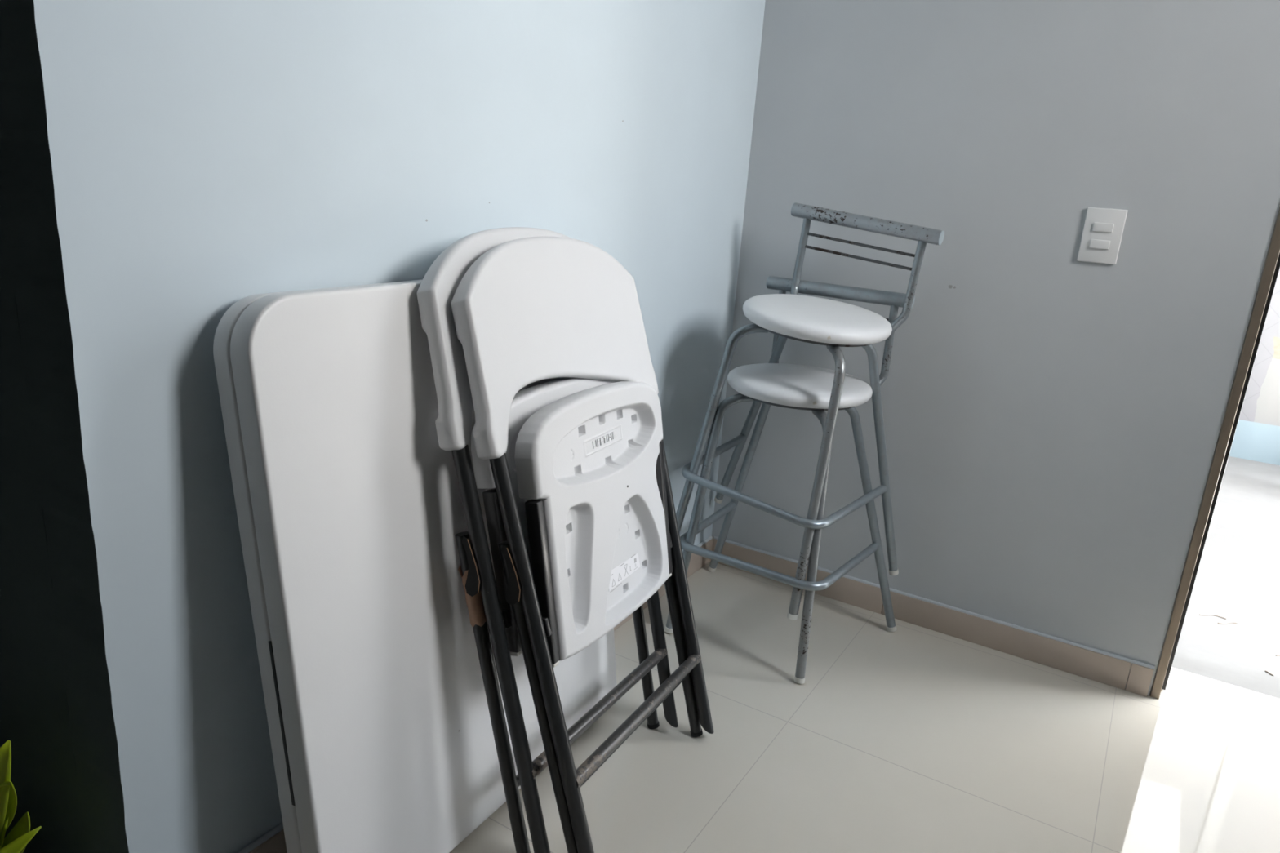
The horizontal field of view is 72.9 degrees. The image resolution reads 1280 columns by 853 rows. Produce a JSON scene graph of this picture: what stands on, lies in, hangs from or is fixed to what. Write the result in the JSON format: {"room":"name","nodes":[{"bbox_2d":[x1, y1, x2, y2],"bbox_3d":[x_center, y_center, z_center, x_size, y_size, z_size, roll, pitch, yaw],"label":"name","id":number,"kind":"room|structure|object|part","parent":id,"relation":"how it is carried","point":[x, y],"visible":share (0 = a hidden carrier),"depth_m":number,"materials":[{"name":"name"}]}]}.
{"room":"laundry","nodes":[
{"label":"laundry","id":0,"kind":"room"},
{"bbox_2d":[0,195,85,852],"bbox_3d":[-1.384,-0.723,1.382,1.681,2.650,0.150,13,18,29],"label":"wall","id":1,"kind":"structure","parent":0,"point":[34,713],"depth_m":1.19,"materials":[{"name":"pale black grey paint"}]},
{"bbox_2d":[0,0,765,852],"bbox_3d":[-0.202,-0.700,1.605,0.120,2.650,1.749,13,18,29],"label":"wall","id":2,"kind":"structure","parent":0,"point":[166,165],"depth_m":1.17,"materials":[{"name":"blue paint"}]},
{"bbox_2d":[237,536,713,852],"bbox_3d":[-0.239,0.549,1.923,0.012,0.074,1.736,13,18,29],"label":"baseboard","id":3,"kind":"structure","parent":2,"relation":"attached to","point":[277,843],"depth_m":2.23,"materials":[{"name":"beige tile"}]},
{"bbox_2d":[448,561,1279,852],"bbox_3d":[-0.635,0.936,0.791,4.200,0.100,4.595,13,18,29],"label":"floor","id":4,"kind":"structure","parent":0,"point":[912,738],"depth_m":1.81,"materials":[{"name":"beige tile"}]},
{"bbox_2d":[0,740,41,852],"bbox_3d":[-0.918,0.570,1.149,0.299,0.366,0.173,5,16,2],"label":"potted plant","id":5,"kind":"object","parent":4,"relation":"on","point":[16,841],"visible":1,"depth_m":1.12,"materials":[{"name":"green plant"}]},
{"bbox_2d":[213,280,617,852],"bbox_3d":[-0.294,0.221,1.484,0.194,0.937,0.781,13,18,28],"label":"folding table","id":6,"kind":"object","parent":4,"relation":"on","point":[350,513],"visible":0.55,"depth_m":1.23,"materials":[{"name":"white plastic"}]},
{"bbox_2d":[416,226,678,852],"bbox_3d":[-0.128,0.177,1.540,0.296,1.015,0.528,13,18,27],"label":"folding chair","id":7,"kind":"object","parent":4,"relation":"on","point":[491,615],"visible":0.25,"depth_m":1.36,"materials":[{"name":"white plastic"}]},
{"bbox_3d":[-0.234,0.445,1.395,0.023,0.572,0.033,-3,11,30],"label":"leg","id":8,"kind":"part","parent":7,"relation":"part of","materials":[{"name":"black metal"}]},
{"bbox_3d":[-0.181,-0.176,1.484,0.038,0.330,0.528,-4,10,31],"label":"backrest","id":9,"kind":"part","parent":7,"relation":"part of","materials":[{"name":"white plastic"}]},
{"bbox_3d":[-0.216,0.361,1.359,0.026,0.738,0.038,-4,10,31],"label":"leg","id":10,"kind":"part","parent":7,"relation":"part of","materials":[{"name":"black metal"}]},
{"bbox_3d":[-0.101,0.545,1.615,0.016,0.016,0.455,-3,11,30],"label":"rail","id":11,"kind":"part","parent":7,"relation":"part of","materials":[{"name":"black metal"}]},
{"bbox_3d":[-0.129,0.131,1.544,0.041,0.424,0.418,-1,12,30],"label":"seat","id":12,"kind":"part","parent":7,"relation":"part of","materials":[{"name":"white plastic"}]},
{"bbox_3d":[-0.066,0.511,1.586,0.022,0.022,0.462,-4,10,31],"label":"rail","id":13,"kind":"part","parent":7,"relation":"part of","materials":[{"name":"black metal"}]},
{"bbox_3d":[-0.009,0.349,1.785,0.023,0.572,0.033,-3,11,30],"label":"leg","id":14,"kind":"part","parent":7,"relation":"part of","materials":[{"name":"black metal"}]},
{"bbox_3d":[0.014,0.264,1.757,0.026,0.738,0.039,-4,10,31],"label":"leg","id":15,"kind":"part","parent":7,"relation":"part of","materials":[{"name":"black metal"}]},
{"bbox_2d":[451,236,713,852],"bbox_3d":[-0.068,0.188,1.539,0.328,1.003,0.528,12,18,27],"label":"folding chair","id":16,"kind":"object","parent":4,"relation":"on","point":[593,475],"visible":1,"depth_m":1.46,"materials":[{"name":"white plastic"}]},
{"bbox_3d":[-0.154,0.458,1.383,0.023,0.572,0.033,-6,9,31],"label":"leg","id":17,"kind":"part","parent":16,"relation":"part of","materials":[{"name":"black metal"}]},
{"bbox_3d":[-0.150,0.373,1.355,0.026,0.738,0.038,-6,9,31],"label":"leg","id":18,"kind":"part","parent":16,"relation":"part of","materials":[{"name":"black metal"}]},
{"bbox_3d":[-0.131,-0.163,1.489,0.038,0.330,0.527,-6,9,31],"label":"backrest","id":19,"kind":"part","parent":16,"relation":"part of","materials":[{"name":"white plastic"}]},
{"bbox_3d":[-0.064,0.145,1.526,0.041,0.424,0.418,2,13,29],"label":"seat","id":20,"kind":"part","parent":16,"relation":"part of","materials":[{"name":"white plastic"}]},
{"bbox_2d":[610,554,638,592],"bbox_3d":[-0.030,0.270,1.603,0.001,0.039,0.104,2,13,30],"label":"print","id":21,"kind":"object","parent":16,"relation":"attached to","point":[635,560],"depth_m":1.60},
{"bbox_3d":[-0.015,0.557,1.600,0.016,0.016,0.455,-6,9,31],"label":"rail","id":22,"kind":"part","parent":16,"relation":"part of","materials":[{"name":"black metal"}]},
{"bbox_3d":[0.004,0.522,1.580,0.022,0.022,0.462,-6,9,31],"label":"rail","id":23,"kind":"part","parent":16,"relation":"part of","materials":[{"name":"black metal"}]},
{"bbox_3d":[0.069,0.361,1.775,0.023,0.572,0.033,-6,9,31],"label":"leg","id":24,"kind":"part","parent":16,"relation":"part of","materials":[{"name":"black metal"}]},
{"bbox_3d":[0.077,0.275,1.755,0.026,0.738,0.039,-6,9,31],"label":"leg","id":25,"kind":"part","parent":16,"relation":"part of","materials":[{"name":"black metal"}]},
{"bbox_2d":[664,275,915,684],"bbox_3d":[0.366,0.101,2.166,0.572,0.884,0.429,14,19,31],"label":"bar stool","id":26,"kind":"object","parent":4,"relation":"on","point":[793,386],"visible":0.88,"depth_m":2.12,"materials":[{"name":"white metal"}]},
{"bbox_3d":[0.169,0.215,2.164,0.182,0.618,0.036,-2,17,-22],"label":"leg","id":27,"kind":"part","parent":26,"relation":"part of","materials":[{"name":"grey metal"}]},
{"bbox_3d":[0.295,0.160,2.392,0.033,0.620,0.272,-4,18,-25],"label":"leg","id":28,"kind":"part","parent":26,"relation":"part of","materials":[{"name":"grey metal"}]},
{"bbox_3d":[0.388,-0.081,2.127,0.295,0.008,0.295,14,19,31],"label":"seat","id":29,"kind":"part","parent":26,"relation":"part of","materials":[{"name":"metal"}]},
{"bbox_3d":[0.389,-0.105,2.120,0.351,0.042,0.351,14,19,31],"label":"seat","id":30,"kind":"part","parent":26,"relation":"part of","materials":[{"name":"white plastic"}]},
{"bbox_2d":[675,202,944,620],"bbox_3d":[0.362,-0.072,2.147,0.570,0.928,0.422,15,19,34],"label":"bar stool","id":31,"kind":"object","parent":26,"relation":"on","point":[834,324],"visible":0.97,"depth_m":2.05,"materials":[{"name":"silver metal"}]},
{"bbox_3d":[0.182,0.045,2.120,0.200,0.613,0.031,4,16,-1],"label":"leg","id":32,"kind":"part","parent":31,"relation":"part of","materials":[{"name":"grey metal"}]},
{"bbox_3d":[0.321,-0.024,2.347,0.034,0.592,0.331,-3,17,-23],"label":"leg","id":33,"kind":"part","parent":31,"relation":"part of","materials":[{"name":"grey metal"}]},
{"bbox_3d":[0.415,-0.236,2.059,0.295,0.008,0.295,21,25,32],"label":"seat","id":34,"kind":"part","parent":31,"relation":"part of","materials":[{"name":"metal"}]},
{"bbox_3d":[0.409,0.126,1.981,0.052,0.629,0.135,9,17,15],"label":"leg","id":35,"kind":"part","parent":31,"relation":"part of","materials":[{"name":"grey paint"}]},
{"bbox_3d":[0.418,-0.260,2.050,0.351,0.042,0.351,21,25,32],"label":"seat","id":36,"kind":"part","parent":31,"relation":"part of","materials":[{"name":"white plastic"}]},
{"bbox_3d":[0.578,0.076,2.170,0.244,0.630,0.027,2,16,-9],"label":"leg","id":37,"kind":"part","parent":31,"relation":"part of","materials":[{"name":"grey metal"}]},
{"bbox_3d":[0.401,0.273,2.021,0.036,0.618,0.182,3,16,-3],"label":"leg","id":38,"kind":"part","parent":26,"relation":"part of","materials":[{"name":"grey paint"}]},
{"bbox_3d":[0.566,0.227,2.225,0.272,0.620,0.033,4,16,1],"label":"leg","id":39,"kind":"part","parent":26,"relation":"part of","materials":[{"name":"grey metal"}]},
{"bbox_2d":[711,0,1279,695],"bbox_3d":[1.314,-0.648,1.807,2.520,2.650,0.150,13,18,29],"label":"wall","id":40,"kind":"structure","parent":0,"point":[1052,420],"depth_m":2.06,"materials":[{"name":"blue paint"}]},
{"bbox_2d":[711,536,1154,697],"bbox_3d":[0.717,0.493,2.361,1.187,0.074,0.012,13,18,29],"label":"baseboard","id":41,"kind":"structure","parent":40,"relation":"attached to","point":[1084,663],"depth_m":2.26,"materials":[{"name":"beige tile"}]},
{"bbox_2d":[1076,207,1127,264],"bbox_3d":[1.034,-0.427,1.940,0.080,0.119,0.010,13,18,29],"label":"light switch","id":42,"kind":"object","parent":40,"relation":"attached to","point":[1103,229],"visible":1,"depth_m":1.94,"materials":[{"name":"white plastic"}]},
{"bbox_2d":[1150,205,1279,698],"bbox_3d":[1.471,-0.373,1.708,0.366,2.200,0.049,13,18,29],"label":"door frame","id":43,"kind":"structure","parent":40,"relation":"in","point":[1273,253],"depth_m":1.91,"materials":[{"name":"brown metal"}]},
{"label":"outside","id":44,"kind":"structure","parent":0,"visible":0},
{"bbox_3d":[5.635,1.291,1.268,7.070,0.154,21.000,13,18,29],"label":"ground","id":45,"kind":"structure","parent":44,"visible":0},
{"bbox_2d":[1228,268,1279,465],"bbox_3d":[4.504,0.055,3.330,11.500,0.930,0.150,13,18,29],"label":"wall","id":46,"kind":"structure","parent":45,"relation":"on","point":[1256,437],"depth_m":4.15,"materials":[{"name":"white paint"}]},
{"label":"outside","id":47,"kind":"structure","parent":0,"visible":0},
{"bbox_2d":[1171,456,1279,698],"bbox_3d":[3.154,-0.791,7.880,4.430,0.156,11.805,13,18,29],"label":"floor","id":48,"kind":"structure","parent":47,"point":[1237,579],"depth_m":2.72,"materials":[{"name":"white tile"}]},
{"bbox_2d":[1199,613,1226,619],"bbox_3d":[1.674,0.554,2.535,0.071,0.003,0.016,7,16,11],"label":"twig","id":49,"kind":"object","parent":48,"relation":"on","point":[1199,614],"visible":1,"depth_m":2.53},
{"bbox_2d":[1217,622,1237,624],"bbox_3d":[1.693,0.567,2.495,0.062,0.003,0.009,1,16,-12],"label":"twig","id":50,"kind":"object","parent":48,"relation":"on","point":[1228,622],"visible":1,"depth_m":2.49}
]}

